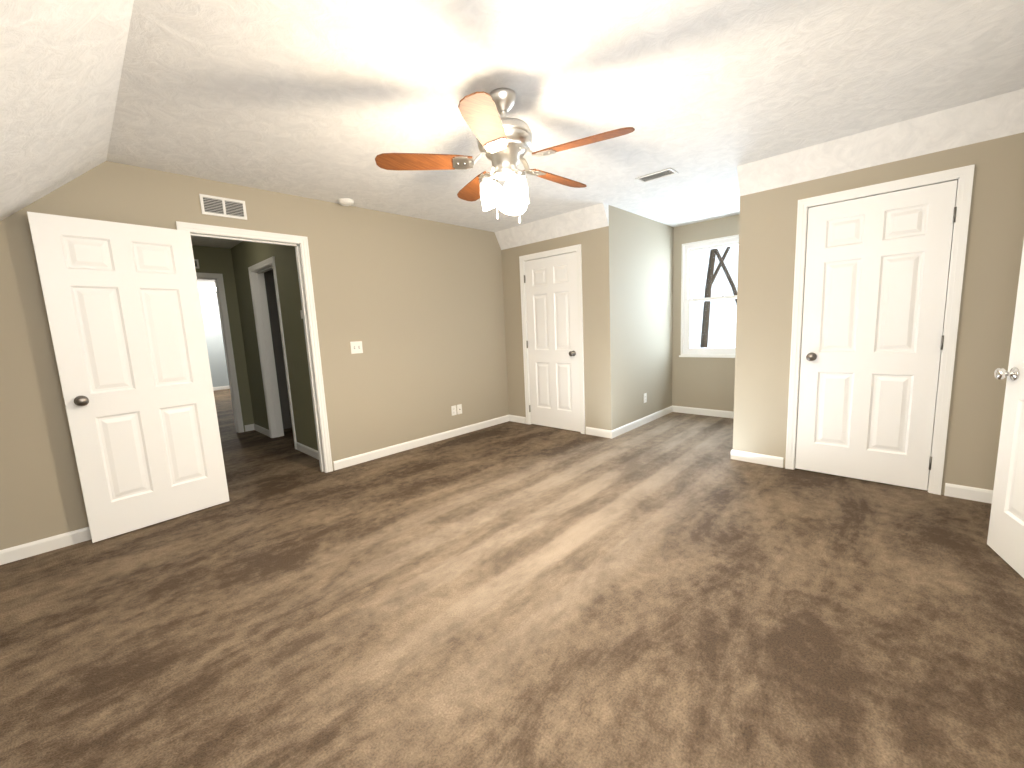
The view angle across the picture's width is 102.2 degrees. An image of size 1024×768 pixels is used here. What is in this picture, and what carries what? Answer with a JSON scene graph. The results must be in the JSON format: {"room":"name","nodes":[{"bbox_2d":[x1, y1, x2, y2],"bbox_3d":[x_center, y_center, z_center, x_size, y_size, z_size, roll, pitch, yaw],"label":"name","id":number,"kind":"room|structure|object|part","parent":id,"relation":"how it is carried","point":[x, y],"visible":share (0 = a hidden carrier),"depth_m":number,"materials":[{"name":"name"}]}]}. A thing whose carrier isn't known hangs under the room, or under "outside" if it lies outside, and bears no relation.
{"room":"empty bedroom","nodes":[
{"label":"empty bedroom","id":0,"kind":"room"},
{"bbox_2d":[0,0,133,220],"bbox_3d":[-1.462,-0.611,0.681,4.512,1.443,1.470,5,11,43],"label":"ceiling","id":1,"kind":"structure","parent":0,"point":[61,63],"depth_m":1.61,"materials":[{"name":"white paint"}]},
{"bbox_2d":[199,292,228,386],"bbox_3d":[-8.089,-0.957,9.824,0.120,2.440,3.960,5,11,43],"label":"wall","id":2,"kind":"structure","parent":0,"point":[214,336],"depth_m":10.36,"materials":[{"name":"grey paint"}]},
{"bbox_2d":[213,385,229,390],"bbox_3d":[-8.009,0.215,9.920,0.012,0.086,3.960,5,11,43],"label":"baseboard","id":3,"kind":"structure","parent":2,"relation":"attached to","point":[221,387],"depth_m":10.53,"materials":[{"name":"white wood"}]},
{"bbox_2d":[192,245,253,431],"bbox_3d":[-4.052,-0.552,5.234,0.120,2.540,1.320,5,11,43],"label":"wall","id":4,"kind":"structure","parent":0,"point":[217,260],"depth_m":5.47,"materials":[{"name":"yellow"}]},
{"bbox_2d":[194,259,198,268],"bbox_3d":[-3.986,-1.495,5.124,0.008,0.110,0.160,5,11,43],"label":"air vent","id":5,"kind":"object","parent":4,"relation":"in","point":[196,263],"visible":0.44,"depth_m":5.17,"materials":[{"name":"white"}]},
{"bbox_2d":[196,272,243,432],"bbox_3d":[-4.049,-0.338,5.256,0.154,2.108,0.828,5,11,43],"label":"door frame","id":6,"kind":"structure","parent":4,"relation":"attached to","point":[226,334],"depth_m":5.46,"materials":[{"name":"white wood"}]},
{"bbox_2d":[0,161,508,549],"bbox_3d":[-1.838,-0.437,3.679,0.120,2.540,5.200,5,11,43],"label":"wall","id":7,"kind":"structure","parent":0,"point":[415,306],"depth_m":3.83,"materials":[{"name":"beige paint"}]},
{"bbox_2d":[0,527,90,564],"bbox_3d":[-2.860,0.997,2.627,0.012,0.086,1.616,5,11,43],"label":"baseboard","id":8,"kind":"structure","parent":7,"relation":"attached to","point":[25,550],"depth_m":2.57,"materials":[{"name":"white wood"}]},
{"bbox_2d":[27,212,229,542],"bbox_3d":[-2.507,-0.038,2.813,0.171,2.030,0.772,4,10,39],"label":"entry door","id":9,"kind":"structure","parent":7,"relation":"in","point":[124,312],"depth_m":2.75,"materials":[{"name":"white wood"}]},
{"bbox_2d":[199,194,246,219],"bbox_3d":[-2.186,-1.341,3.134,0.008,0.140,0.290,5,11,43],"label":"air vent","id":10,"kind":"object","parent":7,"relation":"in","point":[222,207],"visible":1,"depth_m":3.13,"materials":[{"name":"white metal"}]},
{"bbox_2d":[176,221,332,472],"bbox_3d":[-2.082,-0.175,3.443,0.154,2.108,0.894,5,11,43],"label":"door frame","id":11,"kind":"structure","parent":7,"relation":"attached to","point":[300,243],"depth_m":3.63,"materials":[{"name":"white wood"}]},
{"bbox_2d":[350,341,362,353],"bbox_3d":[-1.486,-0.350,3.958,0.018,0.115,0.115,5,11,43],"label":"switch plate","id":12,"kind":"object","parent":7,"relation":"attached to","point":[356,347],"visible":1,"depth_m":3.96,"materials":[{"name":"white plastic"}]},
{"bbox_2d":[333,415,511,469],"bbox_3d":[-0.852,0.612,4.724,0.012,0.086,2.386,5,11,43],"label":"baseboard","id":13,"kind":"structure","parent":7,"relation":"attached to","point":[346,462],"depth_m":4.50,"materials":[{"name":"white wood"}]},
{"bbox_2d":[451,405,456,415],"bbox_3d":[-0.684,0.314,4.876,0.009,0.115,0.070,5,11,43],"label":"outlet","id":14,"kind":"object","parent":7,"relation":"attached to","point":[453,410],"visible":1,"depth_m":4.87,"materials":[{"name":"white plastic"}]},
{"bbox_2d":[457,404,461,414],"bbox_3d":[-0.624,0.303,4.935,0.014,0.115,0.070,5,11,43],"label":"outlet","id":15,"kind":"object","parent":7,"relation":"attached to","point":[459,408],"visible":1,"depth_m":4.93,"materials":[{"name":"white plastic"}]},
{"bbox_2d":[231,241,317,450],"bbox_3d":[-2.711,-0.552,4.787,2.680,2.540,0.120,5,11,43],"label":"wall","id":16,"kind":"structure","parent":0,"point":[245,255],"depth_m":4.46,"materials":[{"name":"yellow"}]},
{"bbox_2d":[251,424,269,436],"bbox_3d":[-3.344,0.618,5.504,0.683,0.086,0.030,5,11,43],"label":"baseboard","id":17,"kind":"structure","parent":16,"relation":"attached to","point":[258,428],"depth_m":5.53,"materials":[{"name":"white wood"}]},
{"bbox_2d":[248,256,296,448],"bbox_3d":[-2.754,-0.342,4.867,0.894,2.108,0.154,5,11,43],"label":"door frame","id":18,"kind":"structure","parent":16,"relation":"attached to","point":[264,334],"depth_m":5.08,"materials":[{"name":"white wood"}]},
{"bbox_2d":[296,442,318,459],"bbox_3d":[-2.078,0.726,4.311,0.949,0.086,0.030,5,11,43],"label":"baseboard","id":19,"kind":"structure","parent":16,"relation":"attached to","point":[307,450],"depth_m":4.41,"materials":[{"name":"white wood"}]},
{"bbox_2d":[264,269,291,428],"bbox_3d":[-2.258,-0.628,5.367,1.706,2.490,1.350,5,11,43],"label":"wall","id":20,"kind":"structure","parent":0,"point":[277,344],"depth_m":5.59,"materials":[{"name":"grey paint"}]},
{"bbox_2d":[0,389,1023,767],"bbox_3d":[-2.406,0.670,5.565,14.770,0.120,7.190,5,11,43],"label":"floor","id":21,"kind":"structure","parent":0,"point":[676,591],"depth_m":1.79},
{"bbox_2d":[501,228,601,433],"bbox_3d":[0.424,-0.726,5.007,1.550,2.540,0.120,5,11,43],"label":"wall","id":22,"kind":"structure","parent":0,"point":[588,240],"depth_m":4.67,"materials":[{"name":"beige paint"}]},
{"bbox_2d":[519,244,584,433],"bbox_3d":[0.513,-0.505,4.962,0.894,2.108,0.154,5,11,43],"label":"trim","id":23,"kind":"structure","parent":22,"relation":"attached to","point":[556,252],"depth_m":4.75,"materials":[{"name":"white wood"}]},
{"bbox_2d":[524,252,580,431],"bbox_3d":[0.485,-0.472,4.941,0.772,2.030,0.171,5,11,43],"label":"closet door","id":24,"kind":"structure","parent":22,"relation":"in","point":[552,342],"depth_m":4.91,"materials":[{"name":"white wood"}]},
{"bbox_2d":[586,427,607,437],"bbox_3d":[0.964,0.542,4.630,0.311,0.086,0.012,5,11,43],"label":"baseboard","id":25,"kind":"structure","parent":22,"relation":"attached to","point":[589,430],"depth_m":4.63,"materials":[{"name":"white wood"}]},
{"bbox_2d":[494,203,608,249],"bbox_3d":[0.384,-1.758,4.697,1.552,0.212,0.112,5,11,43],"label":"ceiling slope","id":26,"kind":"object","parent":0,"point":[596,216],"visible":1,"depth_m":4.59,"materials":[{"name":"white paint"}]},
{"bbox_2d":[106,0,1023,291],"bbox_3d":[-2.820,-1.888,5.492,13.590,0.120,7.190,5,11,43],"label":"ceiling","id":27,"kind":"structure","parent":0,"point":[327,100],"depth_m":2.07,"materials":[{"name":"white paint"}]},
{"bbox_2d":[199,287,215,292],"bbox_3d":[-6.919,-2.131,9.411,0.320,0.110,0.320,5,11,43],"label":"light","id":28,"kind":"object","parent":27,"relation":"attached to","point":[207,289],"visible":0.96,"depth_m":9.31,"materials":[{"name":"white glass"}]},
{"bbox_2d":[338,198,353,205],"bbox_3d":[-1.478,-1.616,3.676,0.132,0.039,0.132,5,11,43],"label":"smoke detector","id":29,"kind":"object","parent":27,"relation":"attached to","point":[345,201],"visible":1,"depth_m":3.64,"materials":[{"name":"white plastic"}]},
{"bbox_2d":[375,88,634,222],"bbox_3d":[-0.004,-1.172,2.187,1.296,0.640,1.254,5,11,43],"label":"ceiling fan","id":30,"kind":"object","parent":27,"relation":"hanging from","point":[505,161],"depth_m":2.08,"materials":[{"name":"silver metal"}]},
{"bbox_3d":[-0.408,-1.155,2.117,0.566,0.069,0.136,-4,8,-7],"label":"ceiling fan blade","id":31,"kind":"part","parent":30,"relation":"part of","materials":[{"name":"brown wood"}]},
{"bbox_3d":[-0.198,-1.219,2.502,0.136,0.069,0.566,-6,9,-25],"label":"ceiling fan blade","id":32,"kind":"part","parent":30,"relation":"part of","materials":[{"name":"brown wood"}]},
{"bbox_3d":[-0.102,-1.125,1.797,0.136,0.069,0.566,-1,8,11],"label":"ceiling fan blade","id":33,"kind":"part","parent":30,"relation":"part of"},
{"bbox_3d":[-0.122,-1.075,2.169,0.104,0.071,0.060,-4,8,-7],"label":"ceiling fan lightkit arm","id":34,"kind":"part","parent":30,"relation":"part of"},
{"bbox_3d":[-0.014,-1.006,2.186,0.257,0.157,0.259,5,11,43],"label":"ceiling fan shades","id":35,"kind":"part","parent":30,"relation":"part of","materials":[{"name":"white glass"}]},
{"bbox_3d":[-0.024,-0.994,2.194,0.139,0.287,0.011,0,8,21],"label":"ceiling fan pull chains","id":36,"kind":"part","parent":30,"relation":"part of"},
{"bbox_3d":[0.025,-1.073,2.104,0.060,0.071,0.104,-9,10,-37],"label":"ceiling fan lightkit arm","id":37,"kind":"part","parent":30,"relation":"part of"},
{"bbox_3d":[0.238,-1.227,2.420,0.566,0.069,0.136,-10,11,-43],"label":"ceiling fan blade","id":38,"kind":"part","parent":30,"relation":"part of","materials":[{"name":"brown wood"}]},
{"bbox_3d":[0.297,-1.169,1.985,0.566,0.069,0.136,2,9,28],"label":"ceiling fan blade","id":39,"kind":"part","parent":30,"relation":"part of","materials":[{"name":"brown wood"}]},
{"bbox_2d":[635,168,677,182],"bbox_3d":[1.190,-1.715,3.400,0.300,0.008,0.150,5,11,43],"label":"ceiling vent","id":40,"kind":"object","parent":27,"relation":"in","point":[657,175],"visible":0.98,"depth_m":3.39,"materials":[{"name":"white metal"}]},
{"bbox_2d":[599,205,673,429],"bbox_3d":[1.589,-0.781,5.019,0.120,2.540,1.750,5,11,43],"label":"wall","id":41,"kind":"structure","parent":0,"point":[636,292],"depth_m":4.74,"materials":[{"name":"beige paint"}]},
{"bbox_2d":[608,406,671,438],"bbox_3d":[1.647,0.446,5.096,0.012,0.086,1.642,5,11,43],"label":"baseboard","id":42,"kind":"structure","parent":41,"relation":"attached to","point":[616,432],"depth_m":4.95,"materials":[{"name":"white wood"}]},
{"bbox_2d":[672,214,739,411],"bbox_3d":[2.633,-0.846,5.146,1.215,2.540,0.120,5,11,43],"label":"wall","id":43,"kind":"structure","parent":0,"point":[703,382],"depth_m":5.33,"materials":[{"name":"beige paint"}]},
{"bbox_2d":[672,406,733,417],"bbox_3d":[2.641,0.376,5.269,1.170,0.086,0.012,5,11,43],"label":"baseboard","id":44,"kind":"structure","parent":43,"relation":"attached to","point":[690,410],"depth_m":5.39,"materials":[{"name":"white wood"}]},
{"bbox_2d":[679,235,738,357],"bbox_3d":[2.615,-1.057,5.111,1.020,1.454,0.140,5,11,43],"label":"window","id":45,"kind":"structure","parent":43,"relation":"in","point":[688,249],"depth_m":5.31,"materials":[{"name":"white"}]},
{"bbox_2d":[733,193,756,451],"bbox_3d":[2.559,-0.698,4.105,0.120,2.540,1.750,5,11,43],"label":"wall","id":46,"kind":"structure","parent":0,"point":[747,225],"depth_m":3.48,"materials":[{"name":"beige paint"}]},
{"bbox_2d":[737,88,1023,195],"bbox_3d":[2.421,-1.583,2.777,1.627,0.212,0.112,5,11,43],"label":"ceiling slope","id":47,"kind":"object","parent":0,"point":[995,117],"visible":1,"depth_m":2.70,"materials":[{"name":"white paint"}]},
{"bbox_2d":[748,132,1023,494],"bbox_3d":[2.634,-0.536,2.925,1.625,2.540,0.120,5,11,43],"label":"wall","id":48,"kind":"structure","parent":0,"point":[994,247],"depth_m":2.66,"materials":[{"name":"beige paint"}]},
{"bbox_2d":[732,449,782,467],"bbox_3d":[2.109,0.640,3.551,0.381,0.086,0.012,5,11,43],"label":"baseboard","id":49,"kind":"structure","parent":48,"relation":"attached to","point":[757,458],"depth_m":3.54,"materials":[{"name":"white wood"}]},
{"bbox_2d":[795,180,956,489],"bbox_3d":[2.561,-0.294,2.984,0.772,2.030,0.171,5,11,43],"label":"closet door","id":50,"kind":"structure","parent":48,"relation":"in","point":[876,275],"depth_m":2.94,"materials":[{"name":"white wood"}]},
{"bbox_2d":[785,164,974,494],"bbox_3d":[2.583,-0.328,3.011,0.894,2.108,0.154,5,11,43],"label":"trim","id":51,"kind":"structure","parent":48,"relation":"attached to","point":[963,176],"depth_m":2.76,"materials":[{"name":"white wood"}]},
{"bbox_2d":[944,483,992,503],"bbox_3d":[3.023,0.719,2.690,0.281,0.086,0.012,5,11,43],"label":"baseboard","id":52,"kind":"structure","parent":48,"relation":"attached to","point":[952,490],"depth_m":2.71,"materials":[{"name":"white wood"}]},
{"label":"outside","id":53,"kind":"structure","parent":0,"visible":0},
{"bbox_2d":[690,347,735,347],"bbox_3d":[24.753,-0.182,26.248,60.000,0.200,59.500,5,11,43],"label":"ground","id":54,"kind":"structure","parent":53,"point":[714,347],"depth_m":61.15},
{"bbox_2d":[700,246,730,347],"bbox_3d":[10.082,-8.909,14.231,16.529,21.742,12.477,5,11,43],"label":"tree","id":55,"kind":"object","parent":54,"relation":"on","point":[711,279],"depth_m":17.17,"materials":[{"name":"black plant"}]},
{"bbox_2d":[714,248,736,304],"bbox_3d":[3.150,-5.828,6.201,7.537,18.495,7.033,5,11,43],"label":"tree","id":56,"kind":"object","parent":54,"relation":"on","point":[720,259],"depth_m":8.12,"materials":[{"name":"black plant"}]},
{"bbox_3d":[2.398,-0.124,1.612,0.154,2.108,0.894,5,11,43],"label":"door frame","id":57,"kind":"structure","parent":0,"visible":0},
{"bbox_2d":[987,241,1023,577],"bbox_3d":[2.295,-0.103,1.702,0.171,2.030,0.772,2,9,29],"label":"door","id":58,"kind":"structure","parent":57,"relation":"attached to","point":[1005,540],"depth_m":2.00,"materials":[{"name":"white wood"}]}
]}

